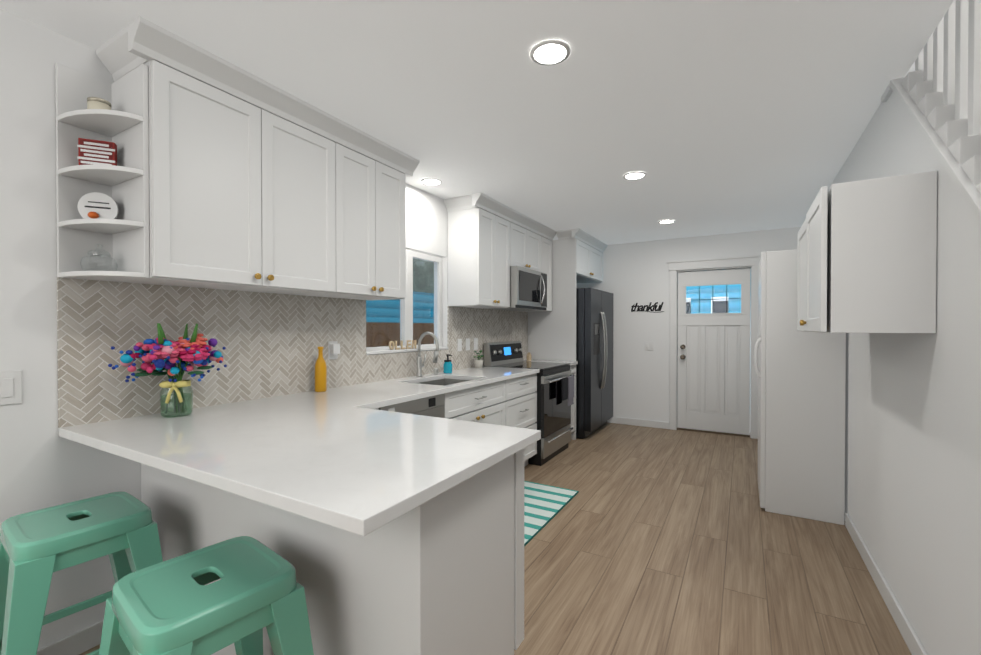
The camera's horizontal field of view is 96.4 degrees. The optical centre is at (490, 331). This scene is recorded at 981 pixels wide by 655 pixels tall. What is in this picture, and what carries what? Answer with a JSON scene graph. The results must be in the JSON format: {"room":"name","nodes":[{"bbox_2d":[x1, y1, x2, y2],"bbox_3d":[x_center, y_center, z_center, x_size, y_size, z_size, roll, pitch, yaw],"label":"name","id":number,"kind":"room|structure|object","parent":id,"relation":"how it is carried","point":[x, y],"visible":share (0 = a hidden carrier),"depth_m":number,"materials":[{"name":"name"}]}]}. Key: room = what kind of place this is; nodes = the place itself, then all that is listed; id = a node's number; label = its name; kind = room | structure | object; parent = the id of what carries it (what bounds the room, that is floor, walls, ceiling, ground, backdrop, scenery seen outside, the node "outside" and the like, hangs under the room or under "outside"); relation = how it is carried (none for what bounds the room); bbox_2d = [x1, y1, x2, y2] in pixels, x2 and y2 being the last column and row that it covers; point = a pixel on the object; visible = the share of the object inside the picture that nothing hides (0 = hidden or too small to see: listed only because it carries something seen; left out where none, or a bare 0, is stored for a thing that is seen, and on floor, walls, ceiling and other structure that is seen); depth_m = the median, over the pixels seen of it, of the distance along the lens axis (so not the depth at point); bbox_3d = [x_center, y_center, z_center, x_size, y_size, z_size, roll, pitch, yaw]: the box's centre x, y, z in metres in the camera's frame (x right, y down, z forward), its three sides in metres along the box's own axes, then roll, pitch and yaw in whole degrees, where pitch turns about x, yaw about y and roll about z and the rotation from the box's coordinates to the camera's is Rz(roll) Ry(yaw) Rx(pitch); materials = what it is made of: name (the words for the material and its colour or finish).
{"room":"kitchen","nodes":[
{"label":"kitchen","id":0,"kind":"room"},
{"bbox_2d":[0,9,447,649],"bbox_3d":[-1.195,0.060,2.685,0.150,2.440,8.900,0,1,30],"label":"wall","id":1,"kind":"structure","parent":0,"point":[44,463],"depth_m":1.66,"materials":[{"name":"white paint"}]},
{"bbox_2d":[0,370,21,404],"bbox_3d":[-1.741,0.203,1.579,0.008,0.122,0.076,0,1,30],"label":"light switch","id":2,"kind":"object","parent":1,"relation":"attached to","point":[10,387],"visible":1,"depth_m":1.59,"materials":[{"name":"white plastic"}]},
{"bbox_2d":[36,620,103,654],"bbox_3d":[-2.406,1.254,0.426,0.013,0.090,3.460,0,1,30],"label":"baseboard","id":3,"kind":"structure","parent":1,"relation":"attached to","point":[82,640],"depth_m":1.74,"materials":[{"name":"white wood"}]},
{"bbox_2d":[55,63,149,281],"bbox_3d":[-1.500,-0.618,1.697,0.297,0.821,0.185,0,1,30],"label":"shelf","id":4,"kind":"object","parent":1,"relation":"attached to","point":[122,124],"visible":1,"depth_m":1.72,"materials":[{"name":"white wood"}]},
{"bbox_2d":[77,138,116,165],"bbox_3d":[-1.542,-0.684,1.724,0.116,0.125,0.030,0,1,-23],"label":"sign","id":5,"kind":"object","parent":4,"relation":"on","point":[91,151],"visible":0.75,"depth_m":1.71,"materials":[{"name":"red wood"}]},
{"bbox_2d":[77,192,118,218],"bbox_3d":[-1.542,-0.483,1.727,0.084,0.124,0.106,0,1,30],"label":"plaque","id":6,"kind":"object","parent":4,"relation":"on","point":[97,205],"visible":0.85,"depth_m":1.72,"materials":[{"name":"white ceramic"}]},
{"bbox_2d":[80,244,117,270],"bbox_3d":[-1.538,-0.285,1.726,0.112,0.116,0.109,0,1,30],"label":"jar","id":7,"kind":"object","parent":4,"relation":"on","point":[95,253],"visible":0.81,"depth_m":1.72,"materials":[{"name":"clear glass"}]},
{"bbox_2d":[87,97,111,109],"bbox_3d":[-1.530,-0.863,1.716,0.072,0.074,0.072,0,1,30],"label":"candle","id":8,"kind":"object","parent":4,"relation":"on","point":[96,103],"visible":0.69,"depth_m":1.69,"materials":[{"name":"beige wax"}]},
{"bbox_2d":[107,24,338,295],"bbox_3d":[-1.221,-0.682,2.149,0.327,0.940,0.875,0,1,30],"label":"upper cabinet","id":9,"kind":"object","parent":1,"relation":"attached to","point":[257,184],"depth_m":1.95,"materials":[{"name":"white wood"}]},
{"bbox_2d":[57,277,527,427],"bbox_3d":[-0.608,0.067,3.543,0.010,0.583,4.263,0,1,30],"label":"tile backsplash","id":10,"kind":"structure","parent":1,"relation":"attached to","point":[271,342],"depth_m":2.25,"materials":[{"name":"beige tile"}]},
{"bbox_2d":[328,341,339,359],"bbox_3d":[-0.999,0.121,2.814,0.041,0.115,0.070,0,1,30],"label":"outlet","id":11,"kind":"object","parent":10,"relation":"attached to","point":[333,349],"visible":1,"depth_m":2.80,"materials":[{"name":"white plastic"}]},
{"bbox_2d":[457,339,461,350],"bbox_3d":[-0.286,0.126,4.084,0.008,0.115,0.070,0,1,30],"label":"outlet","id":12,"kind":"object","parent":10,"relation":"attached to","point":[459,344],"visible":1,"depth_m":4.08,"materials":[{"name":"white plastic"}]},
{"bbox_2d":[466,338,469,350],"bbox_3d":[-0.217,0.125,4.205,0.007,0.115,0.070,0,1,30],"label":"outlet","id":13,"kind":"object","parent":10,"relation":"attached to","point":[467,343],"visible":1,"depth_m":4.20,"materials":[{"name":"white plastic"}]},
{"bbox_2d":[474,338,477,349],"bbox_3d":[-0.144,0.124,4.331,0.008,0.115,0.070,0,1,30],"label":"outlet","id":14,"kind":"object","parent":10,"relation":"attached to","point":[475,343],"visible":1,"depth_m":4.33,"materials":[{"name":"white plastic"}]},
{"bbox_2d":[317,124,410,300],"bbox_3d":[-0.857,-0.687,2.781,0.327,0.940,0.585,0,1,30],"label":"upper cabinet","id":15,"kind":"object","parent":1,"relation":"attached to","point":[372,176],"depth_m":2.67,"materials":[{"name":"white wood"}]},
{"bbox_2d":[366,250,447,354],"bbox_3d":[-0.674,-0.249,3.530,0.117,0.819,0.984,0,1,30],"label":"window","id":16,"kind":"structure","parent":1,"relation":"in","point":[406,317],"depth_m":3.59,"materials":[{"name":"white wood"}]},
{"bbox_2d":[389,340,416,349],"bbox_3d":[-0.694,0.109,3.510,0.035,0.073,0.350,0,1,30],"label":"decorative letters","id":17,"kind":"object","parent":16,"relation":"on","point":[401,344],"depth_m":3.48,"materials":[{"name":"beige wood"}]},
{"bbox_2d":[447,193,510,308],"bbox_3d":[-0.096,-0.698,4.102,0.327,0.940,0.584,0,1,30],"label":"upper cabinet","id":18,"kind":"object","parent":1,"relation":"attached to","point":[491,241],"depth_m":3.88,"materials":[{"name":"white wood"}]},
{"bbox_2d":[511,209,542,272],"bbox_3d":[0.239,-0.907,4.683,0.327,0.531,0.760,0,1,30],"label":"upper cabinet","id":19,"kind":"object","parent":1,"relation":"attached to","point":[526,234],"depth_m":4.57,"materials":[{"name":"white wood"}]},
{"bbox_2d":[487,266,546,310],"bbox_3d":[0.295,-0.437,4.653,0.454,0.406,0.747,0,1,30],"label":"microwave","id":20,"kind":"object","parent":19,"relation":"attached to","point":[528,289],"visible":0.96,"depth_m":4.46,"materials":[{"name":"silver metal"}]},
{"bbox_2d":[521,225,554,311],"bbox_3d":[0.510,-0.706,5.156,0.327,0.940,0.328,0,1,30],"label":"upper cabinet","id":21,"kind":"object","parent":1,"relation":"attached to","point":[548,234],"depth_m":5.12,"materials":[{"name":"white wood"}]},
{"bbox_2d":[528,228,607,439],"bbox_3d":[1.014,0.038,5.682,0.683,2.436,1.195,0,1,30],"label":"upper cabinet","id":22,"kind":"object","parent":1,"relation":"attached to","point":[577,255],"visible":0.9,"depth_m":5.20,"materials":[{"name":"white wood"}]},
{"bbox_2d":[0,0,953,244],"bbox_3d":[0.581,-1.252,1.651,4.250,0.200,8.900,0,1,30],"label":"ceiling","id":23,"kind":"structure","parent":0,"point":[712,117],"depth_m":2.05,"materials":[{"name":"white paint"}]},
{"bbox_2d":[421,178,441,184],"bbox_3d":[-0.458,-1.160,3.404,0.164,0.006,0.164,0,1,30],"label":"recessed light","id":24,"kind":"object","parent":23,"relation":"in","point":[430,181],"visible":0.94,"depth_m":3.39,"materials":[{"name":"white plastic"}]},
{"bbox_2d":[530,40,569,65],"bbox_3d":[0.246,-1.147,1.812,0.164,0.006,0.164,0,1,30],"label":"recessed light","id":25,"kind":"object","parent":23,"relation":"in","point":[547,53],"visible":1,"depth_m":1.80,"materials":[{"name":"white plastic"}]},
{"bbox_2d":[623,172,645,179],"bbox_3d":[1.074,-1.159,3.269,0.164,0.006,0.164,0,1,30],"label":"recessed light","id":26,"kind":"object","parent":23,"relation":"in","point":[633,175],"visible":0.96,"depth_m":3.25,"materials":[{"name":"white plastic"}]},
{"bbox_2d":[658,219,674,223],"bbox_3d":[1.878,-1.170,4.679,0.164,0.006,0.164,0,1,30],"label":"recessed light","id":27,"kind":"object","parent":23,"relation":"in","point":[666,221],"visible":0.94,"depth_m":4.66,"materials":[{"name":"white plastic"}]},
{"bbox_2d":[79,422,911,654],"bbox_3d":[0.541,1.338,1.753,4.400,0.100,9.100,0,1,30],"label":"floor","id":28,"kind":"structure","parent":0,"point":[651,541],"depth_m":2.40,"materials":[{"name":"brown wood"}]},
{"bbox_2d":[0,492,162,654],"bbox_3d":[-1.421,0.960,1.518,0.458,0.660,0.458,0,1,36],"label":"stool","id":29,"kind":"object","parent":28,"relation":"on","point":[38,548],"visible":0.92,"depth_m":1.43,"materials":[{"name":"green paint"}]},
{"bbox_2d":[99,536,313,654],"bbox_3d":[-0.740,0.963,1.149,0.458,0.660,0.458,0,1,39],"label":"stool","id":30,"kind":"object","parent":28,"relation":"on","point":[176,606],"visible":1,"depth_m":1.09,"materials":[{"name":"green paint"}]},
{"bbox_2d":[141,449,523,654],"bbox_3d":[-0.705,0.848,1.810,1.573,0.880,0.618,0,1,30],"label":"base cabinet","id":31,"kind":"object","parent":28,"relation":"on","point":[442,574],"visible":0.4,"depth_m":1.36,"materials":[{"name":"white wood"}]},
{"bbox_2d":[127,403,540,535],"bbox_3d":[-0.455,0.392,1.515,0.977,0.034,0.898,0,1,30],"label":"countertop","id":32,"kind":"structure","parent":31,"relation":"on","point":[350,458],"depth_m":1.31,"materials":[{"name":"white stone"}]},
{"bbox_2d":[379,394,444,417],"bbox_3d":[-0.703,0.840,2.748,0.606,0.880,0.584,0,1,30],"label":"dishwasher","id":33,"kind":"object","parent":28,"relation":"on","point":[432,406],"visible":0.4,"depth_m":2.66,"materials":[{"name":"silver metal"}]},
{"bbox_2d":[376,373,536,466],"bbox_3d":[-0.387,0.835,3.288,0.650,0.880,2.297,0,1,30],"label":"base cabinet","id":34,"kind":"object","parent":28,"relation":"on","point":[511,402],"visible":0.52,"depth_m":3.54,"materials":[{"name":"white wood"}]},
{"bbox_2d":[59,366,539,458],"bbox_3d":[-0.604,0.380,2.911,0.645,0.034,3.166,0,1,30],"label":"countertop","id":35,"kind":"structure","parent":34,"relation":"on","point":[114,437],"depth_m":2.10,"materials":[{"name":"white stone"}]},
{"bbox_2d":[108,323,226,417],"bbox_3d":[-1.382,0.168,1.910,0.275,0.406,0.437,0,1,30],"label":"flower vase","id":36,"kind":"object","parent":35,"relation":"on","point":[165,353],"visible":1,"depth_m":1.88,"materials":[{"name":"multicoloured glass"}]},
{"bbox_2d":[315,347,326,391],"bbox_3d":[-1.033,0.229,2.668,0.068,0.272,0.068,0,1,30],"label":"bottle","id":37,"kind":"object","parent":35,"relation":"on","point":[320,375],"visible":1,"depth_m":2.64,"materials":[{"name":"yellow glass"}]},
{"bbox_2d":[416,332,438,376],"bbox_3d":[-0.486,0.180,3.454,0.219,0.357,0.095,0,1,30],"label":"faucet","id":38,"kind":"object","parent":35,"relation":"on","point":[420,364],"visible":1,"depth_m":3.46,"materials":[{"name":"silver metal"}]},
{"bbox_2d":[418,379,470,385],"bbox_3d":[-0.347,0.485,3.290,0.408,0.181,0.568,0,1,30],"label":"sink","id":39,"kind":"object","parent":35,"relation":"in","point":[443,382],"depth_m":3.58,"materials":[{"name":"silver metal"}]},
{"bbox_2d":[443,354,451,372],"bbox_3d":[-0.363,0.276,3.748,0.079,0.160,0.076,0,1,30],"label":"soap dispenser","id":40,"kind":"object","parent":35,"relation":"on","point":[447,366],"visible":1,"depth_m":3.72,"materials":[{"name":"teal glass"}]},
{"bbox_2d":[474,350,483,367],"bbox_3d":[-0.106,0.266,4.228,0.100,0.172,0.105,0,1,30],"label":"plant pot","id":41,"kind":"object","parent":35,"relation":"on","point":[478,363],"visible":1,"depth_m":4.20,"materials":[{"name":"white ceramic"}]},
{"bbox_2d":[484,341,573,465],"bbox_3d":[0.437,0.690,4.580,0.733,1.150,0.751,0,1,30],"label":"range","id":42,"kind":"object","parent":28,"relation":"on","point":[555,391],"visible":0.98,"depth_m":4.41,"materials":[{"name":"black metal"}]},
{"bbox_2d":[524,481,578,546],"bbox_3d":[0.078,1.274,2.942,0.546,0.009,1.540,0,1,30],"label":"rug","id":43,"kind":"object","parent":28,"relation":"on","point":[544,505],"visible":0.26,"depth_m":3.21,"materials":[{"name":"fabric"}]},
{"bbox_2d":[570,365,575,432],"bbox_3d":[0.652,0.821,5.091,0.650,0.880,0.330,0,1,30],"label":"base cabinet","id":44,"kind":"object","parent":28,"relation":"on","point":[573,369],"visible":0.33,"depth_m":5.04,"materials":[{"name":"white wood"}]},
{"bbox_2d":[524,359,577,365],"bbox_3d":[0.648,0.363,5.088,0.642,0.034,0.332,0,1,30],"label":"countertop","id":45,"kind":"structure","parent":44,"relation":"on","point":[555,361],"depth_m":5.04,"materials":[{"name":"white stone"}]},
{"bbox_2d":[527,352,530,360],"bbox_3d":[0.448,0.295,5.110,0.030,0.099,0.070,0,1,30],"label":"decor","id":46,"kind":"object","parent":45,"relation":"on","point":[528,356],"visible":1,"depth_m":5.09,"materials":[{"name":"beige wood"}]},
{"bbox_2d":[576,288,612,438],"bbox_3d":[1.116,0.373,5.667,0.801,1.765,1.010,0,1,30],"label":"fridge","id":47,"kind":"object","parent":28,"relation":"on","point":[594,359],"visible":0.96,"depth_m":5.15,"materials":[{"name":"black metal"}]},
{"bbox_2d":[754,249,845,524],"bbox_3d":[2.277,0.355,3.302,0.516,1.840,0.670,0,1,30],"label":"tall cabinet","id":48,"kind":"object","parent":28,"relation":"on","point":[801,419],"visible":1,"depth_m":3.02,"materials":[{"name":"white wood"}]},
{"bbox_2d":[576,227,800,422],"bbox_3d":[2.353,0.036,5.690,3.000,2.440,0.150,0,1,30],"label":"wall","id":49,"kind":"structure","parent":0,"point":[636,272],"depth_m":5.76,"materials":[{"name":"white paint"}]},
{"bbox_2d":[616,417,668,428],"bbox_3d":[2.615,1.212,5.454,2.099,0.090,0.013,0,1,30],"label":"baseboard","id":50,"kind":"structure","parent":49,"relation":"attached to","point":[644,423],"depth_m":5.80,"materials":[{"name":"white wood"}]},
{"bbox_2d":[631,302,663,310],"bbox_3d":[2.058,-0.323,5.767,0.410,0.117,0.004,0,1,30],"label":"sign","id":51,"kind":"object","parent":49,"relation":"attached to","point":[649,307],"visible":1,"depth_m":5.76,"materials":[{"name":"black metal"}]},
{"bbox_2d":[645,341,653,350],"bbox_3d":[2.083,0.191,5.755,0.118,0.118,0.008,0,1,30],"label":"light switch","id":52,"kind":"object","parent":49,"relation":"attached to","point":[649,345],"visible":1,"depth_m":5.75,"materials":[{"name":"white plastic"}]},
{"bbox_2d":[677,268,750,434],"bbox_3d":[2.737,0.240,5.411,0.802,1.992,0.104,0,1,30],"label":"door","id":53,"kind":"structure","parent":49,"relation":"in","point":[713,373],"depth_m":5.41,"materials":[{"name":"white wood"}]},
{"bbox_2d":[667,255,760,438],"bbox_3d":[2.752,0.180,5.437,1.034,2.155,0.172,0,1,30],"label":"door frame","id":54,"kind":"structure","parent":49,"relation":"attached to","point":[747,261],"depth_m":5.36,"materials":[{"name":"white wood"}]},
{"bbox_2d":[828,92,980,654],"bbox_3d":[2.111,0.063,2.364,0.100,2.440,6.156,0,1,30],"label":"wall","id":55,"kind":"structure","parent":0,"point":[913,455],"depth_m":1.66,"materials":[{"name":"white paint"}]},
{"bbox_2d":[797,171,936,332],"bbox_3d":[1.679,-0.287,2.077,0.358,0.580,0.980,0,1,30],"label":"upper cabinet","id":56,"kind":"object","parent":55,"relation":"attached to","point":[867,257],"visible":1,"depth_m":1.65,"materials":[{"name":"white wood"}]},
{"bbox_2d":[845,513,926,654],"bbox_3d":[2.046,1.238,2.377,0.013,0.090,5.885,0,1,30],"label":"baseboard","id":57,"kind":"structure","parent":55,"relation":"attached to","point":[910,638],"depth_m":2.04,"materials":[{"name":"white wood"}]},
{"bbox_2d":[881,76,980,223],"bbox_3d":[1.276,0.053,0.914,0.136,2.412,2.813,0,1,30],"label":"trim","id":58,"kind":"structure","parent":55,"relation":"attached to","point":[964,184],"depth_m":1.53,"materials":[{"name":"white wood"}]},
{"bbox_2d":[901,0,980,193],"bbox_3d":[1.348,-0.776,1.032,0.090,3.145,2.100,0,1,30],"label":"stair rail slats","id":59,"kind":"object","parent":55,"relation":"attached to","point":[941,84],"visible":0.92,"depth_m":1.52,"materials":[{"name":"white wood"}]},
{"label":"outside","id":60,"kind":"structure","parent":0,"visible":0},
{"bbox_2d":[366,258,750,348],"bbox_3d":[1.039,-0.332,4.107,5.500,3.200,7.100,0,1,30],"label":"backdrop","id":61,"kind":"structure","parent":60,"point":[734,305],"depth_m":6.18,"materials":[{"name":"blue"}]}
]}

